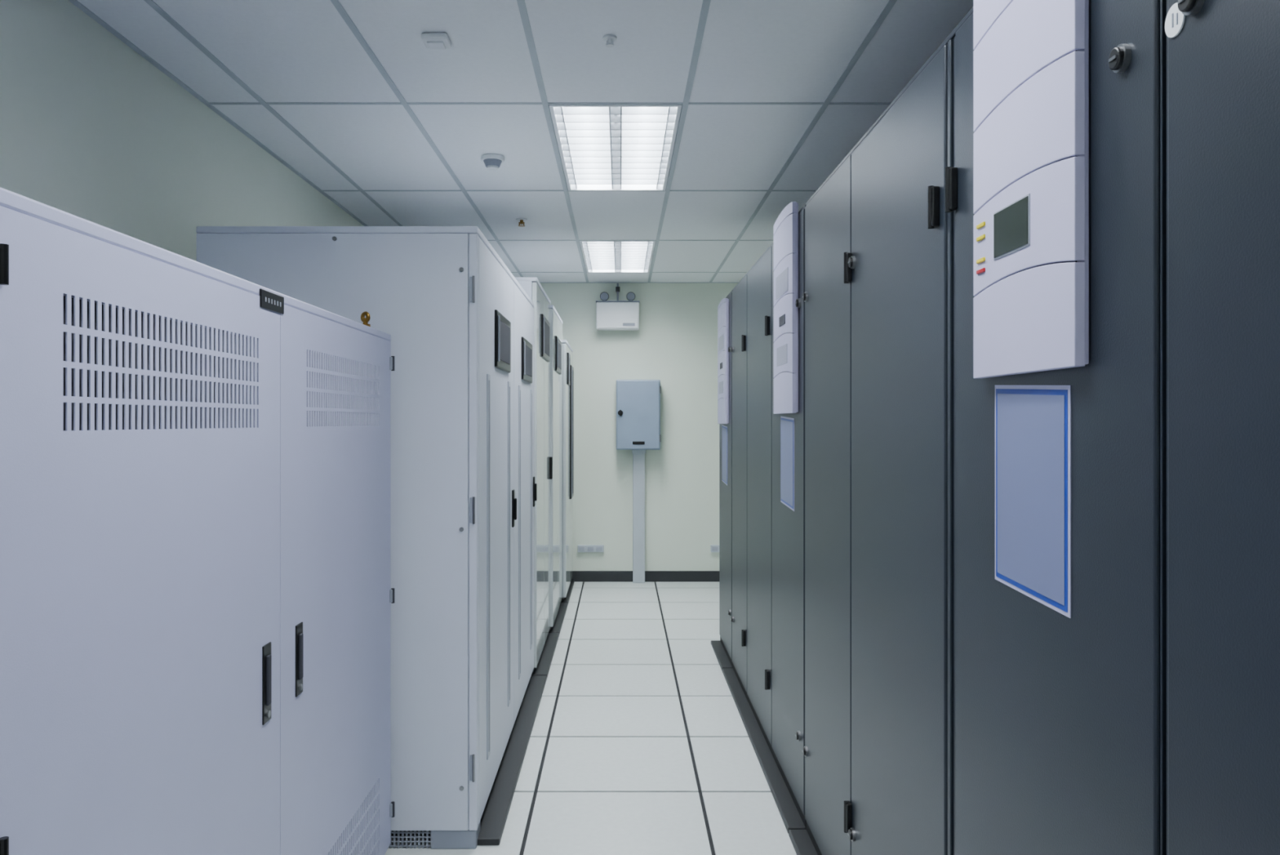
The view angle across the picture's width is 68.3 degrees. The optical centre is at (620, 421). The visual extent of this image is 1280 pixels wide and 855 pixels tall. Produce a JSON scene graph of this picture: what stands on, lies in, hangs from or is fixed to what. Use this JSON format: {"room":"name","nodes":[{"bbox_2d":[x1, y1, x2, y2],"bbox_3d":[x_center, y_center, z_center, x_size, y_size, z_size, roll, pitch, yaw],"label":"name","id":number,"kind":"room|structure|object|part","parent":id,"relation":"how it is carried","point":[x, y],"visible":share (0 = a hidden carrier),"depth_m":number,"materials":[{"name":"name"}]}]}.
{"room":"server room","nodes":[
{"label":"server room","id":0,"kind":"room"},
{"bbox_2d":[0,0,364,261],"bbox_3d":[-1.580,0.015,2.675,0.100,2.870,10.750,0,0,0],"label":"wall","id":1,"kind":"structure","parent":0,"point":[91,130],"depth_m":2.88,"materials":[{"name":"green paint"}]},
{"bbox_2d":[68,0,973,283],"bbox_3d":[0.210,-1.293,2.675,3.480,0.254,10.550,0,0,0],"label":"ceiling","id":2,"kind":"structure","parent":0,"point":[349,96],"depth_m":3.35,"materials":[{"name":"tile"}]},
{"bbox_2d":[421,32,451,48],"bbox_3d":[-0.560,-1.155,2.870,0.080,0.028,0.080,0,0,0],"label":"sensor","id":3,"kind":"object","parent":2,"relation":"attached to","point":[431,40],"visible":1,"depth_m":2.85,"materials":[{"name":"white plastic"}]},
{"bbox_2d":[480,153,504,170],"bbox_3d":[-0.565,-1.143,4.170,0.104,0.052,0.104,0,0,0],"label":"smoke detector","id":4,"kind":"object","parent":2,"relation":"attached to","point":[493,162],"visible":1,"depth_m":4.14,"materials":[{"name":"white plastic"}]},
{"bbox_2d":[515,217,527,226],"bbox_3d":[-0.571,-1.149,5.450,0.066,0.041,0.066,0,0,0],"label":"sprinkler","id":5,"kind":"object","parent":2,"relation":"attached to","point":[521,223],"visible":1,"depth_m":5.44,"materials":[{"name":"white metal"}]},
{"bbox_2d":[603,34,617,47],"bbox_3d":[-0.032,-1.156,2.870,0.042,0.027,0.042,0,0,0],"label":"sprinkler","id":6,"kind":"object","parent":2,"relation":"attached to","point":[609,38],"visible":1,"depth_m":2.86,"materials":[{"name":"white plastic"}]},
{"bbox_2d":[548,104,681,190],"bbox_3d":[-0.018,-1.218,4.125,0.491,0.104,1.284,0,0,0],"label":"recessed light","id":7,"kind":"object","parent":2,"relation":"in","point":[602,147],"visible":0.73,"depth_m":3.98,"materials":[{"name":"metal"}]},
{"bbox_2d":[579,240,655,272],"bbox_3d":[-0.018,-1.218,6.745,0.491,0.104,1.284,0,0,0],"label":"recessed light","id":8,"kind":"object","parent":2,"relation":"in","point":[599,256],"visible":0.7,"depth_m":6.69,"materials":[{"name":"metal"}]},
{"bbox_2d":[384,581,796,854],"bbox_3d":[0.210,1.400,2.675,3.480,0.100,10.550,0,0,0],"label":"floor","id":9,"kind":"structure","parent":0,"point":[639,743],"depth_m":3.93,"materials":[{"name":"tile"}]},
{"bbox_2d":[0,186,394,854],"bbox_3d":[-1.094,0.517,1.958,0.813,1.665,1.855,0,0,0],"label":"tall cabinet","id":10,"kind":"object","parent":9,"relation":"on","point":[196,593],"visible":1,"depth_m":1.50,"materials":[{"name":"white metal"}]},
{"bbox_3d":[-0.699,-0.240,1.893,0.005,0.036,0.125,0,0,0],"label":"name plate","id":11,"kind":"part","parent":10,"relation":"part of","materials":[{"name":"black plastic"}]},
{"bbox_2d":[195,226,546,848],"bbox_3d":[-0.861,0.367,3.946,0.952,1.965,1.969,0,0,0],"label":"tall cabinet","id":12,"kind":"object","parent":9,"relation":"on","point":[465,697],"visible":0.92,"depth_m":2.97,"materials":[{"name":"white metal"}]},
{"bbox_2d":[515,277,559,676],"bbox_3d":[-0.836,0.296,5.440,0.902,2.107,0.980,0,0,0],"label":"tall cabinet","id":13,"kind":"object","parent":9,"relation":"on","point":[544,642],"visible":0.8,"depth_m":5.27,"materials":[{"name":"white metal"}]},
{"bbox_2d":[548,304,568,633],"bbox_3d":[-0.836,0.307,6.430,0.902,2.085,0.980,0,0,0],"label":"tall cabinet","id":14,"kind":"object","parent":9,"relation":"on","point":[557,609],"visible":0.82,"depth_m":6.17,"materials":[{"name":"white metal"}]},
{"bbox_2d":[560,339,574,602],"bbox_3d":[-0.836,0.375,7.415,0.903,1.950,0.970,0,0,0],"label":"tall cabinet","id":15,"kind":"object","parent":9,"relation":"on","point":[567,368],"visible":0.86,"depth_m":7.12,"materials":[{"name":"white metal"}]},
{"bbox_2d":[711,290,733,671],"bbox_3d":[0.984,0.319,5.404,0.872,2.062,0.634,0,0,0],"label":"equipment cabinet","id":16,"kind":"object","parent":9,"relation":"on","point":[722,648],"visible":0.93,"depth_m":5.33,"materials":[{"name":"grey metal"}]},
{"bbox_3d":[0.588,-0.340,5.400,0.023,0.707,0.400,0,0,0],"label":"control panel","id":17,"kind":"part","parent":16,"relation":"part of","materials":[{"name":"white plastic"}]},
{"bbox_3d":[0.610,0.297,5.404,0.020,1.990,0.624,0,0,0],"label":"door","id":18,"kind":"part","parent":16,"relation":"part of","materials":[{"name":"grey metal"}]},
{"bbox_2d":[722,201,806,833],"bbox_3d":[0.984,0.299,4.080,0.872,2.103,1.997,0,0,0],"label":"equipment cabinet","id":19,"kind":"object","parent":9,"relation":"on","point":[766,681],"visible":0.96,"depth_m":3.66,"materials":[{"name":"grey metal"}]},
{"bbox_3d":[0.588,-0.391,3.365,0.023,0.725,0.390,0,0,0],"label":"control panel","id":20,"kind":"part","parent":19,"relation":"part of","materials":[{"name":"white plastic"}]},
{"bbox_2d":[788,0,1166,854],"bbox_3d":[0.984,0.269,2.062,0.872,2.163,2.023,0,0,0],"label":"equipment cabinet","id":21,"kind":"object","parent":9,"relation":"on","point":[984,295],"visible":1,"depth_m":1.47,"materials":[{"name":"grey metal"}]},
{"bbox_3d":[0.611,0.296,1.718,0.018,1.988,0.037,0,0,0],"label":"post","id":22,"kind":"part","parent":21,"relation":"part of","materials":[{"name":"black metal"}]},
{"bbox_3d":[0.587,-0.442,1.373,0.024,0.743,0.345,0,0,0],"label":"control panel","id":23,"kind":"part","parent":21,"relation":"part of","materials":[{"name":"white plastic"}]},
{"bbox_2d":[1164,0,1279,854],"bbox_3d":[0.984,0.319,0.021,0.872,2.062,2.044,0,0,0],"label":"equipment cabinet","id":24,"kind":"object","parent":9,"relation":"on","point":[1223,56],"visible":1,"depth_m":0.94,"materials":[{"name":"grey metal"}]},
{"bbox_2d":[540,283,737,582],"bbox_3d":[0.210,0.015,8.000,3.480,2.870,0.100,0,0,0],"label":"wall","id":25,"kind":"structure","parent":0,"point":[675,342],"depth_m":7.95,"materials":[{"name":"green paint"}]},
{"bbox_2d":[577,544,604,551],"bbox_3d":[-0.250,1.070,7.933,0.220,0.060,0.033,0,0,0],"label":"outlet strip","id":26,"kind":"object","parent":25,"relation":"attached to","point":[581,548],"visible":1,"depth_m":7.92,"materials":[{"name":"white plastic"}]},
{"bbox_2d":[595,283,639,330],"bbox_3d":[-0.022,-0.963,7.881,0.365,0.395,0.136,0,0,0],"label":"emergency light","id":27,"kind":"object","parent":25,"relation":"attached to","point":[611,315],"visible":1,"depth_m":7.82,"materials":[{"name":"white plastic"}]},
{"bbox_2d":[616,379,661,582],"bbox_3d":[0.150,0.502,7.851,0.370,1.695,0.196,0,0,0],"label":"electrical box","id":28,"kind":"object","parent":25,"relation":"attached to","point":[637,401],"visible":1,"depth_m":7.77,"materials":[{"name":"grey metal"}]},
{"bbox_2d":[571,570,719,581],"bbox_3d":[0.210,1.305,7.944,3.480,0.090,0.012,0,0,0],"label":"baseboard","id":29,"kind":"structure","parent":25,"relation":"attached to","point":[578,575],"depth_m":7.94,"materials":[{"name":"black plastic"}]},
{"bbox_2d":[710,544,719,551],"bbox_3d":[0.870,1.070,7.933,0.220,0.060,0.033,0,0,0],"label":"outlet strip","id":30,"kind":"object","parent":25,"relation":"attached to","point":[713,548],"visible":0.32,"depth_m":7.92,"materials":[{"name":"white plastic"}]}
]}

